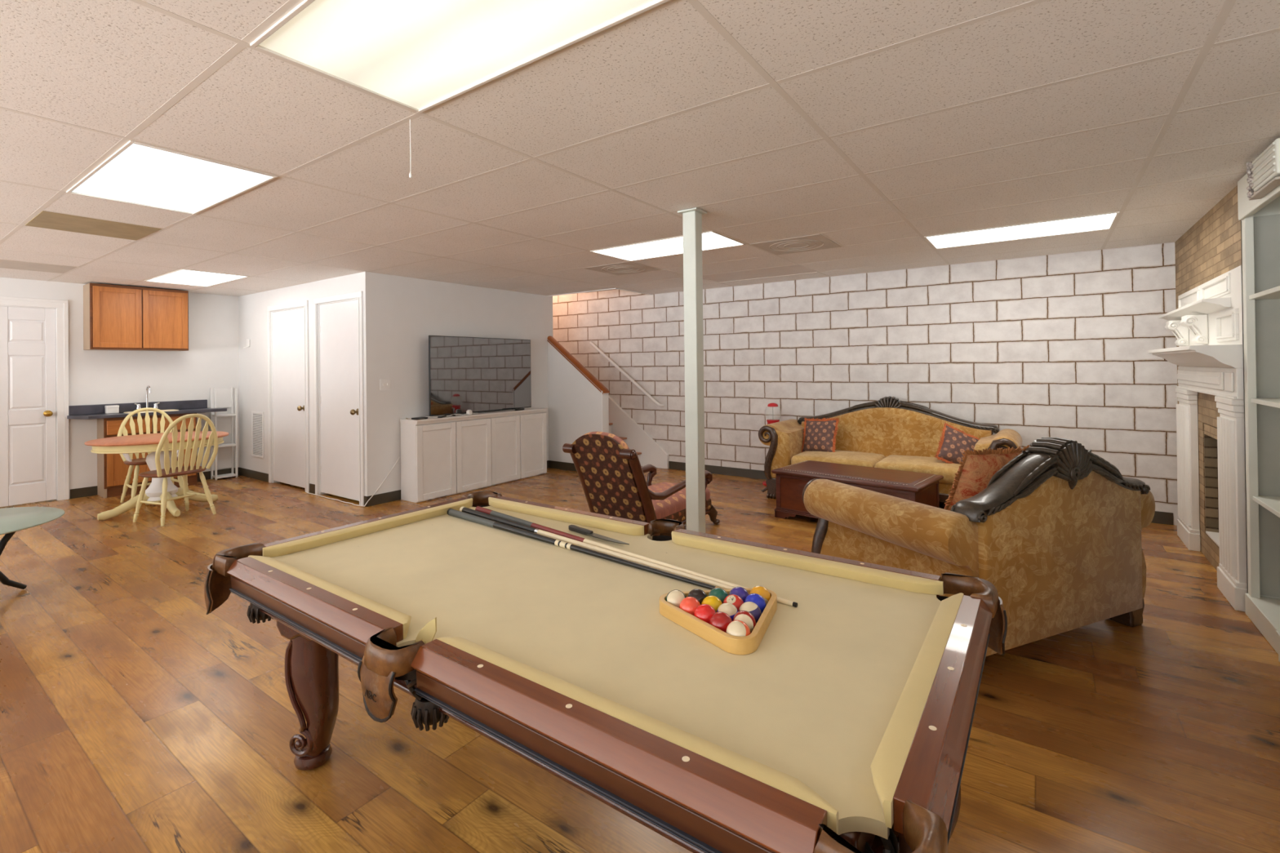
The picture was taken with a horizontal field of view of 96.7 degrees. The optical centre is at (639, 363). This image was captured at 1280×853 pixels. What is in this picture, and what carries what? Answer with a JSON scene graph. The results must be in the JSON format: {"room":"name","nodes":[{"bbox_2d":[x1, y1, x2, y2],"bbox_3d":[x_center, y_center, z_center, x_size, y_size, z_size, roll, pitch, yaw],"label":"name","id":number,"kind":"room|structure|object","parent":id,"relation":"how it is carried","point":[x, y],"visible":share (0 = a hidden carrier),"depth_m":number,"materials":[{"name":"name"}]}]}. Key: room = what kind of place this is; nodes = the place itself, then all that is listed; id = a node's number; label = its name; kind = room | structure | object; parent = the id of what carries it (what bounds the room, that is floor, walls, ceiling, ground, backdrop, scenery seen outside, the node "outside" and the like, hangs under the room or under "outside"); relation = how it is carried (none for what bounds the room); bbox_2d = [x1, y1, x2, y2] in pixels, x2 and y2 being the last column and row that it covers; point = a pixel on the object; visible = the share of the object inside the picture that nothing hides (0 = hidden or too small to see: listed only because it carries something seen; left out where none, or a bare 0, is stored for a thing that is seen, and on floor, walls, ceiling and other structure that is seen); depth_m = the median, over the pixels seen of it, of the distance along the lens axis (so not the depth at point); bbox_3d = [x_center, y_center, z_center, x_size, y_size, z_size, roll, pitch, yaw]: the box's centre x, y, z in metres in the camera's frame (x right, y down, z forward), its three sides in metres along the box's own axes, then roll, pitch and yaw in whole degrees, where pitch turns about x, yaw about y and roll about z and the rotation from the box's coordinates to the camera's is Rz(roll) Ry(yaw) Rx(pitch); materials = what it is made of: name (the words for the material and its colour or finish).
{"room":"basement game room","nodes":[
{"label":"basement game room","id":0,"kind":"room"},
{"bbox_2d":[0,277,239,498],"bbox_3d":[-7.208,0.213,5.343,0.150,2.613,6.120,-1,0,35],"label":"wall","id":1,"kind":"structure","parent":0,"point":[211,360],"depth_m":6.87,"materials":[{"name":"paint"}]},
{"bbox_2d":[0,296,69,506],"bbox_3d":[-6.697,0.410,5.974,0.188,2.215,0.990,-1,0,35],"label":"door","id":2,"kind":"structure","parent":1,"relation":"in","point":[34,446],"depth_m":6.15,"materials":[{"name":"white paint"}]},
{"bbox_2d":[83,283,188,351],"bbox_3d":[-5.938,-0.519,6.740,0.318,0.735,0.890,-1,0,35],"label":"upper cabinet","id":3,"kind":"object","parent":1,"relation":"attached to","point":[116,317],"visible":1,"depth_m":6.60,"materials":[{"name":"brown wood"}]},
{"bbox_2d":[68,400,207,415],"bbox_3d":[-6.008,0.529,6.875,0.022,0.107,1.305,-1,0,35],"label":"backsplash","id":4,"kind":"structure","parent":1,"relation":"attached to","point":[190,404],"depth_m":6.81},
{"bbox_2d":[70,466,239,498],"bbox_3d":[-5.892,1.463,7.033,0.008,0.105,1.645,-1,0,35],"label":"baseboard","id":5,"kind":"structure","parent":1,"relation":"attached to","point":[91,491],"depth_m":6.51,"materials":[{"name":"plastic"}]},
{"bbox_2d":[238,271,377,506],"bbox_3d":[-4.089,0.187,6.828,3.218,2.613,0.128,-1,0,35],"label":"wall","id":6,"kind":"structure","parent":0,"point":[252,308],"depth_m":6.70,"materials":[{"name":"paint"}]},
{"bbox_2d":[243,338,249,347],"bbox_3d":[-5.181,-0.255,7.492,0.073,0.120,0.067,-1,0,35],"label":"phone jack","id":7,"kind":"object","parent":6,"relation":"attached to","point":[248,340],"visible":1,"depth_m":7.49,"materials":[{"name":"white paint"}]},
{"bbox_2d":[251,411,263,458],"bbox_3d":[-4.940,0.921,7.357,0.350,0.590,0.011,-1,0,35],"label":"air vent","id":8,"kind":"object","parent":6,"relation":"in","point":[257,417],"visible":1,"depth_m":7.36,"materials":[{"name":"white metal"}]},
{"bbox_2d":[266,300,309,492],"bbox_3d":[-4.228,0.388,6.886,1.044,2.215,0.176,-1,0,35],"label":"door","id":9,"kind":"structure","parent":6,"relation":"in","point":[288,403],"depth_m":6.89,"materials":[{"name":"white paint"}]},
{"bbox_2d":[313,290,364,505],"bbox_3d":[-3.256,0.371,6.196,1.019,2.220,0.176,-1,0,35],"label":"door","id":10,"kind":"structure","parent":6,"relation":"in","point":[339,344],"depth_m":6.19,"materials":[{"name":"white paint"}]},
{"bbox_2d":[376,273,552,493],"bbox_3d":[-2.029,0.166,7.051,0.100,2.613,2.620,-1,0,35],"label":"wall","id":11,"kind":"structure","parent":0,"point":[410,310],"depth_m":6.41,"materials":[{"name":"paint"}]},
{"bbox_2d":[379,378,391,390],"bbox_3d":[-2.690,0.228,6.018,0.015,0.116,0.120,-1,0,35],"label":"light switch","id":12,"kind":"object","parent":11,"relation":"attached to","point":[384,384],"visible":1,"depth_m":6.02,"materials":[{"name":"white paint"}]},
{"bbox_2d":[367,460,548,506],"bbox_3d":[-2.037,1.419,6.920,0.008,0.105,2.648,-1,0,35],"label":"baseboard","id":13,"kind":"structure","parent":11,"relation":"attached to","point":[394,495],"depth_m":6.00,"materials":[{"name":"plastic"}]},
{"bbox_2d":[547,339,601,463],"bbox_3d":[-0.924,0.508,7.806,1.120,1.913,0.110,-1,0,35],"label":"wall","id":14,"kind":"structure","parent":0,"point":[575,404],"depth_m":7.79,"materials":[{"name":"paint"}]},
{"bbox_2d":[548,460,577,471],"bbox_3d":[-0.886,1.411,7.709,0.970,0.105,0.008,-1,0,35],"label":"baseboard","id":15,"kind":"structure","parent":14,"relation":"attached to","point":[553,464],"depth_m":7.84,"materials":[{"name":"plastic"}]},
{"bbox_2d":[546,336,609,394],"bbox_3d":[-0.910,-0.044,7.794,1.170,0.910,0.122,-1,0,35],"label":"handrail","id":16,"kind":"object","parent":14,"relation":"attached to","point":[557,345],"visible":0.86,"depth_m":7.70,"materials":[{"name":"brown wood"}]},
{"bbox_2d":[601,391,608,432],"bbox_3d":[-0.455,0.909,7.475,0.018,1.095,0.132,-1,0,35],"label":"trim","id":17,"kind":"structure","parent":14,"relation":"attached to","point":[605,398],"depth_m":7.46,"materials":[{"name":"white paint"}]},
{"bbox_2d":[0,0,1279,296],"bbox_3d":[-2.036,-0.972,3.731,10.180,0.017,9.481,-1,0,35],"label":"ceiling","id":18,"kind":"structure","parent":0,"point":[107,66],"depth_m":2.50,"materials":[{"name":"tile"}]},
{"bbox_2d":[0,259,76,273],"bbox_3d":[-5.766,-0.915,5.354,0.584,0.012,0.584,-1,0,35],"label":"ceiling vent","id":19,"kind":"object","parent":18,"relation":"in","point":[4,264],"visible":0.89,"depth_m":5.38,"materials":[{"name":"beige metal"}]},
{"bbox_2d":[25,210,161,239],"bbox_3d":[-3.778,-0.946,3.943,0.584,0.012,0.584,-1,0,35],"label":"ceiling vent","id":20,"kind":"object","parent":18,"relation":"in","point":[46,220],"visible":1,"depth_m":3.91,"materials":[{"name":"brown metal"}]},
{"bbox_2d":[408,119,412,177],"bbox_3d":[-0.928,-0.865,2.301,0.012,0.237,0.011,-1,0,35],"label":"pull cord","id":21,"kind":"object","parent":18,"relation":"hanging from","point":[410,174],"visible":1,"depth_m":2.30,"materials":[{"name":"white plastic"}]},
{"bbox_2d":[583,261,662,275],"bbox_3d":[-0.170,-0.974,5.867,0.584,0.015,0.584,-1,0,35],"label":"ceiling vent","id":22,"kind":"object","parent":18,"relation":"in","point":[624,268],"visible":1,"depth_m":5.84,"materials":[{"name":"beige metal"}]},
{"bbox_2d":[0,0,1279,295],"bbox_3d":[-2.042,-0.965,3.766,10.130,0.004,9.431,-1,0,35],"label":"grid","id":23,"kind":"object","parent":18,"relation":"attached to","point":[289,6],"visible":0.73,"depth_m":2.53,"materials":[{"name":"paint"}]},
{"bbox_2d":[66,140,277,214],"bbox_3d":[-2.536,-1.007,3.062,1.195,0.104,0.586,-1,0,35],"label":"ceiling light","id":24,"kind":"object","parent":23,"relation":"attached to","point":[140,174],"visible":0.73,"depth_m":3.01,"materials":[{"name":"white plastic"}]},
{"bbox_2d":[144,268,249,286],"bbox_3d":[-4.813,-0.963,6.173,1.195,0.104,0.586,-1,0,35],"label":"ceiling light","id":25,"kind":"object","parent":23,"relation":"attached to","point":[183,277],"visible":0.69,"depth_m":6.17,"materials":[{"name":"white plastic"}]},
{"bbox_2d":[249,0,670,113],"bbox_3d":[-0.548,-1.038,1.650,1.195,0.104,0.586,-1,0,35],"label":"ceiling light","id":26,"kind":"object","parent":23,"relation":"attached to","point":[416,55],"visible":0.9,"depth_m":1.74,"materials":[{"name":"white plastic"}]},
{"bbox_2d":[590,231,745,261],"bbox_3d":[0.222,-1.028,4.841,1.195,0.104,0.586,-1,0,35],"label":"ceiling light","id":27,"kind":"object","parent":23,"relation":"attached to","point":[711,240],"visible":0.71,"depth_m":4.84,"materials":[{"name":"white plastic"}]},
{"bbox_2d":[924,211,1119,248],"bbox_3d":[2.916,-1.060,4.425,1.195,0.104,0.586,-1,0,35],"label":"ceiling light","id":28,"kind":"object","parent":23,"relation":"attached to","point":[1106,220],"visible":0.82,"depth_m":4.39,"materials":[{"name":"white plastic"}]},
{"bbox_2d":[702,264,814,282],"bbox_3d":[1.281,-0.993,6.333,1.195,0.010,0.586,-1,0,35],"label":"ceiling panel","id":29,"kind":"object","parent":18,"relation":"attached to","point":[793,269],"visible":0.79,"depth_m":6.31,"materials":[{"name":"grey tile"}]},
{"bbox_2d":[750,234,840,255],"bbox_3d":[1.321,-0.997,4.809,0.584,0.015,0.584,-1,0,35],"label":"ceiling vent","id":30,"kind":"object","parent":18,"relation":"in","point":[816,242],"visible":1,"depth_m":4.78,"materials":[{"name":"beige metal"}]},
{"bbox_2d":[0,466,1279,852],"bbox_3d":[-2.052,1.483,3.759,10.500,0.060,9.700,-1,0,35],"label":"floor","id":31,"kind":"structure","parent":0,"point":[135,717],"depth_m":2.20,"materials":[{"name":"brown wood"}]},
{"bbox_2d":[0,506,64,589],"bbox_3d":[-4.111,1.222,3.369,1.000,0.501,1.000,-1,0,35],"label":"glass table","id":32,"kind":"object","parent":31,"relation":"on","point":[12,520],"visible":1,"depth_m":3.61,"materials":[{"name":"grey"}]},
{"bbox_2d":[97,413,197,497],"bbox_3d":[-5.866,1.066,6.808,0.318,0.895,0.861,-1,0,35],"label":"base cabinet","id":33,"kind":"object","parent":31,"relation":"on","point":[112,471],"visible":0.39,"depth_m":6.49,"materials":[{"name":"brown wood"}]},
{"bbox_2d":[66,400,226,419],"bbox_3d":[-5.841,0.546,6.820,0.358,0.145,1.409,-1,0,35],"label":"countertop","id":34,"kind":"structure","parent":33,"relation":"on","point":[81,411],"depth_m":6.76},
{"bbox_2d":[104,404,119,413],"bbox_3d":[-6.106,0.536,6.586,0.074,0.092,0.114,-1,0,35],"label":"electrical outlet","id":35,"kind":"object","parent":34,"relation":"on","point":[113,409],"visible":1,"depth_m":6.56,"materials":[{"name":"white paint"}]},
{"bbox_2d":[134,385,159,409],"bbox_3d":[-5.930,0.420,6.854,0.181,0.304,0.174,-1,0,-11],"label":"faucet","id":36,"kind":"object","parent":34,"relation":"on","point":[155,405],"visible":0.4,"depth_m":6.85,"materials":[{"name":"silver metal"}]},
{"bbox_2d":[123,408,178,413],"bbox_3d":[-5.830,0.585,6.801,0.250,0.027,0.490,-1,0,35],"label":"sink","id":37,"kind":"object","parent":34,"relation":"in","point":[172,410],"visible":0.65,"depth_m":6.83,"materials":[{"name":"silver metal"}]},
{"bbox_2d":[116,407,184,502],"bbox_3d":[-5.337,1.002,6.239,0.499,1.010,0.572,-1,0,37],"label":"chair","id":38,"kind":"object","parent":31,"relation":"on","point":[127,459],"visible":0.59,"depth_m":6.24,"materials":[{"name":"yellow wood"}]},
{"bbox_2d":[84,431,229,520],"bbox_3d":[-4.850,1.120,5.769,1.120,0.748,0.960,0,0,-35],"label":"dining table","id":39,"kind":"object","parent":31,"relation":"on","point":[139,443],"visible":0.73,"depth_m":5.58,"materials":[{"name":"brown wood"}]},
{"bbox_2d":[133,413,218,526],"bbox_3d":[-4.444,0.988,5.467,0.499,1.010,0.538,-1,0,21],"label":"chair","id":40,"kind":"object","parent":31,"relation":"on","point":[181,470],"visible":1,"depth_m":5.38,"materials":[{"name":"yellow wood"}]},
{"bbox_2d":[209,386,237,479],"bbox_3d":[-5.467,0.918,7.488,0.165,1.190,0.252,-1,0,35],"label":"corner shelf","id":41,"kind":"object","parent":31,"relation":"on","point":[220,397],"visible":0.87,"depth_m":7.53,"materials":[{"name":"white paint"}]},
{"bbox_2d":[306,457,399,506],"bbox_3d":[-3.214,1.248,6.329,1.269,0.459,0.411,-1,0,35],"label":"baseboard","id":42,"kind":"structure","parent":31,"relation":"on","point":[399,457],"depth_m":6.01,"materials":[{"name":"white wood"}]},
{"bbox_2d":[400,412,492,502],"bbox_3d":[-2.168,1.035,6.452,0.321,0.870,0.996,-1,0,35],"label":"media cabinet","id":43,"kind":"object","parent":31,"relation":"on","point":[447,455],"visible":0.98,"depth_m":6.26,"materials":[{"name":"white paint"}]},
{"bbox_2d":[411,417,427,419],"bbox_3d":[-2.356,0.590,6.088,0.100,0.018,0.140,-1,0,27],"label":"box","id":44,"kind":"object","parent":43,"relation":"on","point":[415,418],"visible":1,"depth_m":6.05,"materials":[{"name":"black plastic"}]},
{"bbox_2d":[427,413,478,417],"bbox_3d":[-2.126,0.587,6.379,0.051,0.022,0.752,-1,0,35],"label":"cable","id":45,"kind":"object","parent":43,"relation":"on","point":[467,413],"visible":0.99,"depth_m":6.44,"materials":[{"name":"black plastic"}]},
{"bbox_2d":[466,409,471,414],"bbox_3d":[-1.974,0.569,6.584,0.044,0.058,0.060,-1,0,18],"label":"power adapter","id":46,"kind":"object","parent":43,"relation":"on","point":[469,411],"visible":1,"depth_m":6.56,"materials":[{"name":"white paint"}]},
{"bbox_2d":[480,407,547,485],"bbox_3d":[-1.613,1.035,7.251,0.301,0.868,0.941,-1,0,35],"label":"media cabinet","id":47,"kind":"object","parent":31,"relation":"on","point":[518,437],"visible":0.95,"depth_m":7.14,"materials":[{"name":"white paint"}]},
{"bbox_2d":[428,335,531,416],"bbox_3d":[-1.876,0.146,6.900,0.207,0.907,1.530,-1,0,35],"label":"television","id":48,"kind":"object","parent":47,"relation":"on","point":[474,374],"visible":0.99,"depth_m":6.81,"materials":[{"name":"black glass"}]},
{"bbox_2d":[204,490,1007,852],"bbox_3d":[-0.221,1.015,1.752,2.237,0.810,1.258,-1,0,35],"label":"pool table","id":49,"kind":"object","parent":31,"relation":"on","point":[847,727],"visible":0.93,"depth_m":1.27,"materials":[{"name":"fabric"}]},
{"bbox_2d":[246,603,272,623],"bbox_3d":[-1.283,0.838,1.940,0.095,0.065,0.095,-1,0,35],"label":"cup","id":50,"kind":"object","parent":49,"relation":"on","point":[254,611],"depth_m":1.90,"materials":[{"name":"black leather"}]},
{"bbox_2d":[248,555,411,639],"bbox_3d":[-0.928,0.656,1.657,0.901,0.037,0.044,-1,0,35],"label":"cushion","id":51,"kind":"object","parent":49,"relation":"on","point":[402,620],"depth_m":1.56,"materials":[{"name":"fabric"}]},
{"bbox_2d":[262,497,472,557],"bbox_3d":[-1.042,0.661,2.336,0.044,0.037,0.888,-1,0,35],"label":"cushion","id":52,"kind":"object","parent":49,"relation":"on","point":[290,548],"depth_m":2.23,"materials":[{"name":"fabric"}]},
{"bbox_2d":[410,697,448,731],"bbox_3d":[-0.499,0.826,1.365,0.095,0.065,0.093,-1,0,35],"label":"cup","id":53,"kind":"object","parent":49,"relation":"on","point":[424,712],"depth_m":1.33,"materials":[{"name":"black leather"}]},
{"bbox_2d":[488,497,644,535],"bbox_3d":[-0.364,0.654,2.452,0.901,0.037,0.044,-1,0,35],"label":"cushion","id":54,"kind":"object","parent":49,"relation":"on","point":[606,525],"depth_m":2.40,"materials":[{"name":"fabric"}]},
{"bbox_2d":[447,508,724,589],"bbox_3d":[-0.290,0.656,2.077,1.458,0.029,0.030,-1,0,40],"label":"stick","id":55,"kind":"object","parent":49,"relation":"on","point":[451,512],"visible":0.84,"depth_m":2.04,"materials":[{"name":"black wood"}]},
{"bbox_2d":[459,506,734,589],"bbox_3d":[-0.249,0.655,2.103,1.460,0.029,0.030,-1,0,41],"label":"stick","id":56,"kind":"object","parent":49,"relation":"on","point":[464,509],"visible":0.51,"depth_m":2.03,"materials":[{"name":"beige wood"}]},
{"bbox_2d":[568,524,629,544],"bbox_3d":[-0.165,0.657,2.169,0.335,0.018,0.033,-1,0,45],"label":"knife","id":57,"kind":"object","parent":49,"relation":"on","point":[571,527],"visible":1,"depth_m":2.19,"materials":[{"name":"metal"}]},
{"bbox_2d":[475,506,797,607],"bbox_3d":[-0.156,0.654,2.060,1.562,0.028,0.029,-1,0,42],"label":"stick","id":58,"kind":"object","parent":49,"relation":"on","point":[479,508],"visible":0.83,"depth_m":2.02,"materials":[{"name":"brown wood"}]},
{"bbox_2d":[436,636,838,834],"bbox_3d":[-0.085,0.643,1.060,0.901,0.037,0.044,-1,0,35],"label":"cushion","id":59,"kind":"object","parent":49,"relation":"on","point":[788,787],"depth_m":0.96,"materials":[{"name":"fabric"}]},
{"bbox_2d":[665,589,685,607],"bbox_3d":[0.097,0.634,1.517,0.057,0.057,0.057,0,0,-31],"label":"ball","id":60,"kind":"object","parent":49,"relation":"on","point":[675,597],"visible":0.68,"depth_m":1.50,"materials":[{"name":"white plastic"}]},
{"bbox_2d":[679,596,700,615],"bbox_3d":[0.130,0.634,1.471,0.057,0.057,0.057,-1,0,35],"label":"ball","id":61,"kind":"object","parent":49,"relation":"on","point":[688,604],"visible":0.5,"depth_m":1.45,"materials":[{"name":"plastic"}]},
{"bbox_2d":[687,588,706,604],"bbox_3d":[0.153,0.634,1.523,0.057,0.057,0.057,-1,0,35],"label":"ball","id":62,"kind":"object","parent":49,"relation":"on","point":[698,593],"visible":0.45,"depth_m":1.51,"materials":[{"name":"black plastic"}]},
{"bbox_2d":[693,604,715,623],"bbox_3d":[0.163,0.633,1.424,0.057,0.057,0.057,-1,0,35],"label":"ball","id":63,"kind":"object","parent":49,"relation":"on","point":[704,612],"visible":0.59,"depth_m":1.41,"materials":[{"name":"red plastic"}]},
{"bbox_2d":[701,595,722,612],"bbox_3d":[0.187,0.633,1.476,0.057,0.057,0.057,-1,0,35],"label":"ball","id":64,"kind":"object","parent":49,"relation":"on","point":[714,602],"visible":0.43,"depth_m":1.46,"materials":[{"name":"yellow plastic"}]},
{"bbox_2d":[707,587,728,602],"bbox_3d":[0.210,0.633,1.528,0.057,0.057,0.057,-1,0,35],"label":"ball","id":65,"kind":"object","parent":49,"relation":"on","point":[720,593],"visible":0.41,"depth_m":1.51,"materials":[{"name":"green plastic"}]},
{"bbox_2d":[659,587,777,654],"bbox_3d":[0.244,0.643,1.482,0.288,0.036,0.319,0,0,-36],"label":"ball rack","id":66,"kind":"object","parent":49,"relation":"on","point":[748,644],"visible":0.75,"depth_m":1.37,"materials":[{"name":"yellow wood"}]},
{"bbox_2d":[709,611,732,632],"bbox_3d":[0.196,0.632,1.378,0.057,0.057,0.057,-1,0,35],"label":"ball","id":67,"kind":"object","parent":49,"relation":"on","point":[720,620],"visible":0.57,"depth_m":1.36,"materials":[{"name":"red plastic"}]},
{"bbox_2d":[716,602,737,619],"bbox_3d":[0.220,0.633,1.430,0.057,0.057,0.057,0,0,-29],"label":"ball","id":68,"kind":"object","parent":49,"relation":"on","point":[728,608],"visible":0.38,"depth_m":1.42,"materials":[{"name":"white plastic"}]},
{"bbox_2d":[722,594,743,611],"bbox_3d":[0.244,0.633,1.482,0.057,0.057,0.057,-1,0,35],"label":"ball","id":69,"kind":"object","parent":49,"relation":"on","point":[734,599],"visible":0.54,"depth_m":1.47,"materials":[{"name":"red plastic"}]},
{"bbox_2d":[726,595,735,604],"bbox_3d":[0.235,0.611,1.470,0.025,0.014,0.021,-1,0,35],"label":"number","id":70,"kind":"object","parent":69,"relation":"on","point":[730,598],"depth_m":1.47,"materials":[{"name":"plastic"}]},
{"bbox_2d":[725,620,751,636],"bbox_3d":[0.230,0.632,1.331,0.057,0.057,0.057,0,0,-32],"label":"ball","id":71,"kind":"object","parent":49,"relation":"on","point":[735,628],"visible":0.73,"depth_m":1.32,"materials":[{"name":"white plastic"}]},
{"bbox_2d":[728,586,749,602],"bbox_3d":[0.267,0.633,1.534,0.057,0.057,0.057,-1,0,35],"label":"ball","id":72,"kind":"object","parent":49,"relation":"on","point":[741,592],"visible":0.48,"depth_m":1.52,"materials":[{"name":"purple plastic"}]},
{"bbox_2d":[732,610,755,632],"bbox_3d":[0.253,0.632,1.383,0.057,0.057,0.057,0,0,-37],"label":"ball","id":73,"kind":"object","parent":49,"relation":"on","point":[747,617],"visible":0.52,"depth_m":1.37,"materials":[{"name":"white plastic"}]},
{"bbox_2d":[738,601,761,623],"bbox_3d":[0.277,0.632,1.435,0.057,0.057,0.057,-1,0,-11],"label":"ball","id":74,"kind":"object","parent":49,"relation":"on","point":[752,607],"visible":0.5,"depth_m":1.42,"materials":[{"name":"white plastic"}]},
{"bbox_2d":[744,593,766,613],"bbox_3d":[0.301,0.632,1.488,0.057,0.057,0.057,-1,0,35],"label":"ball","id":75,"kind":"object","parent":49,"relation":"on","point":[757,598],"visible":0.49,"depth_m":1.47,"materials":[{"name":"blue plastic"}]},
{"bbox_2d":[749,585,770,604],"bbox_3d":[0.324,0.632,1.540,0.057,0.057,0.057,0,0,-28],"label":"ball","id":76,"kind":"object","parent":49,"relation":"on","point":[762,591],"visible":0.47,"depth_m":1.52,"materials":[{"name":"orange plastic"}]},
{"bbox_2d":[671,531,943,595],"bbox_3d":[0.478,0.641,1.854,0.901,0.037,0.044,-1,0,35],"label":"cushion","id":77,"kind":"object","parent":49,"relation":"on","point":[887,580],"depth_m":1.79,"materials":[{"name":"fabric"}]},
{"bbox_2d":[871,592,964,828],"bbox_3d":[0.592,0.636,1.176,0.044,0.037,0.888,-1,0,35],"label":"cushion","id":78,"kind":"object","parent":49,"relation":"on","point":[893,761],"depth_m":0.99,"materials":[{"name":"fabric"}]},
{"bbox_2d":[608,395,668,469],"bbox_3d":[-1.373,-0.059,8.635,3.798,3.066,0.718,-1,0,35],"label":"staircase","id":79,"kind":"structure","parent":31,"relation":"on","point":[621,424],"depth_m":8.09,"materials":[{"name":"white paint"}]},
{"bbox_2d":[562,431,719,536],"bbox_3d":[0.070,0.971,4.704,0.680,0.930,1.366,-1,0,35],"label":"armchair","id":80,"kind":"object","parent":31,"relation":"on","point":[611,473],"visible":0.77,"depth_m":4.29,"materials":[{"name":"brown fabric"}]},
{"bbox_2d":[677,207,706,533],"bbox_3d":[0.353,0.220,3.699,0.140,2.411,0.140,-1,0,35],"label":"support post","id":81,"kind":"object","parent":31,"relation":"on","point":[692,217],"visible":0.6,"depth_m":3.66,"materials":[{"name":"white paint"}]},
{"bbox_2d":[762,403,779,485],"bbox_3d":[1.572,0.950,6.717,0.260,0.960,0.260,-1,0,35],"label":"machine","id":82,"kind":"object","parent":31,"relation":"on","point":[769,421],"visible":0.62,"depth_m":6.68,"materials":[{"name":"red plastic"}]},
{"bbox_2d":[771,460,943,519],"bbox_3d":[1.920,1.190,5.090,1.272,0.453,0.692,-1,0,43],"label":"coffee table","id":83,"kind":"object","parent":31,"relation":"on","point":[791,480],"visible":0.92,"depth_m":5.00,"materials":[{"name":"brown wood"}]},
{"bbox_2d":[758,395,1022,502],"bbox_3d":[2.447,0.882,5.753,2.340,1.064,0.902,-1,0,35],"label":"sofa","id":84,"kind":"object","parent":31,"relation":"on","point":[891,433],"visible":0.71,"depth_m":5.85,"materials":[{"name":"gold fabric"}]},
{"bbox_2d":[801,417,839,452],"bbox_3d":[1.928,0.785,6.127,0.430,0.408,0.193,-1,0,45],"label":"pillow","id":85,"kind":"object","parent":84,"relation":"on","point":[820,434],"visible":0.84,"depth_m":6.07,"materials":[{"name":"fabric"}]},
{"bbox_2d":[791,449,885,467],"bbox_3d":[2.064,1.013,5.920,0.812,0.178,0.630,-1,0,35],"label":"seat cushion","id":86,"kind":"object","parent":84,"relation":"on","point":[867,458],"depth_m":5.79,"materials":[{"name":"gold fabric"}]},
{"bbox_2d":[874,454,960,484],"bbox_3d":[2.733,1.003,5.445,0.812,0.178,0.630,-1,0,35],"label":"seat cushion","id":87,"kind":"object","parent":84,"relation":"on","point":[926,464],"depth_m":5.28,"materials":[{"name":"gold fabric"}]},
{"bbox_2d":[934,422,980,464],"bbox_3d":[2.981,0.799,5.312,0.486,0.475,0.229,-1,0,11],"label":"pillow","id":88,"kind":"object","parent":84,"relation":"on","point":[953,442],"visible":0.65,"depth_m":5.28,"materials":[{"name":"fabric"}]},
{"bbox_2d":[802,436,1155,656],"bbox_3d":[1.864,0.886,3.177,1.594,1.039,1.062,0,0,-23],"label":"loveseat","id":89,"kind":"object","parent":31,"relation":"on","point":[1056,530],"visible":0.89,"depth_m":2.71,"materials":[{"name":"fabric"}]},
{"bbox_2d":[943,444,1030,511],"bbox_3d":[1.929,0.715,3.139,0.643,0.546,0.276,-1,0,-21],"label":"pillow","id":90,"kind":"object","parent":89,"relation":"on","point":[976,469],"visible":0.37,"depth_m":2.98,"materials":[{"name":"orange fabric"}]},
{"bbox_2d":[1147,265,1247,611],"bbox_3d":[3.989,0.418,3.840,0.675,1.935,1.812,-1,0,35],"label":"fireplace","id":91,"kind":"object","parent":31,"relation":"on","point":[1207,319],"visible":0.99,"depth_m":3.52,"materials":[{"name":"white paint"}]},
{"bbox_2d":[1158,297,1231,320],"bbox_3d":[3.898,-0.358,4.033,0.142,0.060,1.600,-1,0,35],"label":"shelf","id":92,"kind":"object","parent":91,"relation":"attached to","point":[1203,308],"depth_m":3.71,"materials":[{"name":"white paint"}]},
{"bbox_2d":[1147,344,1243,368],"bbox_3d":[3.746,-0.038,3.889,0.233,0.132,1.612,-1,0,35],"label":"mantel shelf","id":93,"kind":"object","parent":91,"relation":"attached to","point":[1202,356],"depth_m":3.36,"materials":[{"name":"white paint"}]},
{"bbox_2d":[1237,172,1279,662],"bbox_3d":[2.934,0.188,2.333,0.346,2.401,1.850,-1,0,35],"label":"bookcase","id":94,"kind":"object","parent":31,"relation":"on","point":[1260,219],"visible":0.92,"depth_m":3.09,"materials":[{"name":"white paint"}]},
{"bbox_2d":[1246,137,1279,199],"bbox_3d":[2.947,-0.911,2.683,0.058,0.192,0.400,-1,0,35],"label":"crown molding","id":95,"kind":"structure","parent":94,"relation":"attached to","point":[1264,178],"depth_m":2.66,"materials":[{"name":"white paint"}]},
{"bbox_2d":[552,242,1178,525],"bbox_3d":[0.495,-0.396,7.872,11.340,3.810,0.200,-1,0,35],"label":"wall","id":96,"kind":"structure","parent":0,"point":[1056,345],"depth_m":5.95,"materials":[{"name":"brick"}]},
{"bbox_2d":[546,288,652,296],"bbox_3d":[-0.568,-0.979,7.990,1.225,0.066,0.836,-1,0,35],"label":"trim","id":97,"kind":"structure","parent":96,"relation":"attached to","point":[611,288],"depth_m":7.62,"materials":[{"name":"white paint"}]},
{"bbox_2d":[589,341,664,406],"bbox_3d":[-0.213,0.139,8.194,1.275,0.939,0.097,-1,0,35],"label":"wall handrail","id":98,"kind":"object","parent":96,"relation":"attached to","point":[593,344],"visible":1,"depth_m":8.12,"materials":[{"name":"white paint"}]},
{"bbox_2d":[668,461,1173,524],"bbox_3d":[2.477,1.365,6.341,5.100,0.105,0.008,-1,0,35],"label":"baseboard","id":99,"kind":"structure","parent":96,"relation":"attached to","point":[1161,517],"depth_m":7.18,"materials":[{"name":"plastic"}]},
{"bbox_2d":[1174,185,1241,570],"bbox_3d":[4.024,0.079,3.971,0.120,2.613,2.079,-1,0,35],"label":"wall","id":100,"kind":"structure","parent":0,"point":[1211,247],"depth_m":3.94,"materials":[{"name":"beige brick"}]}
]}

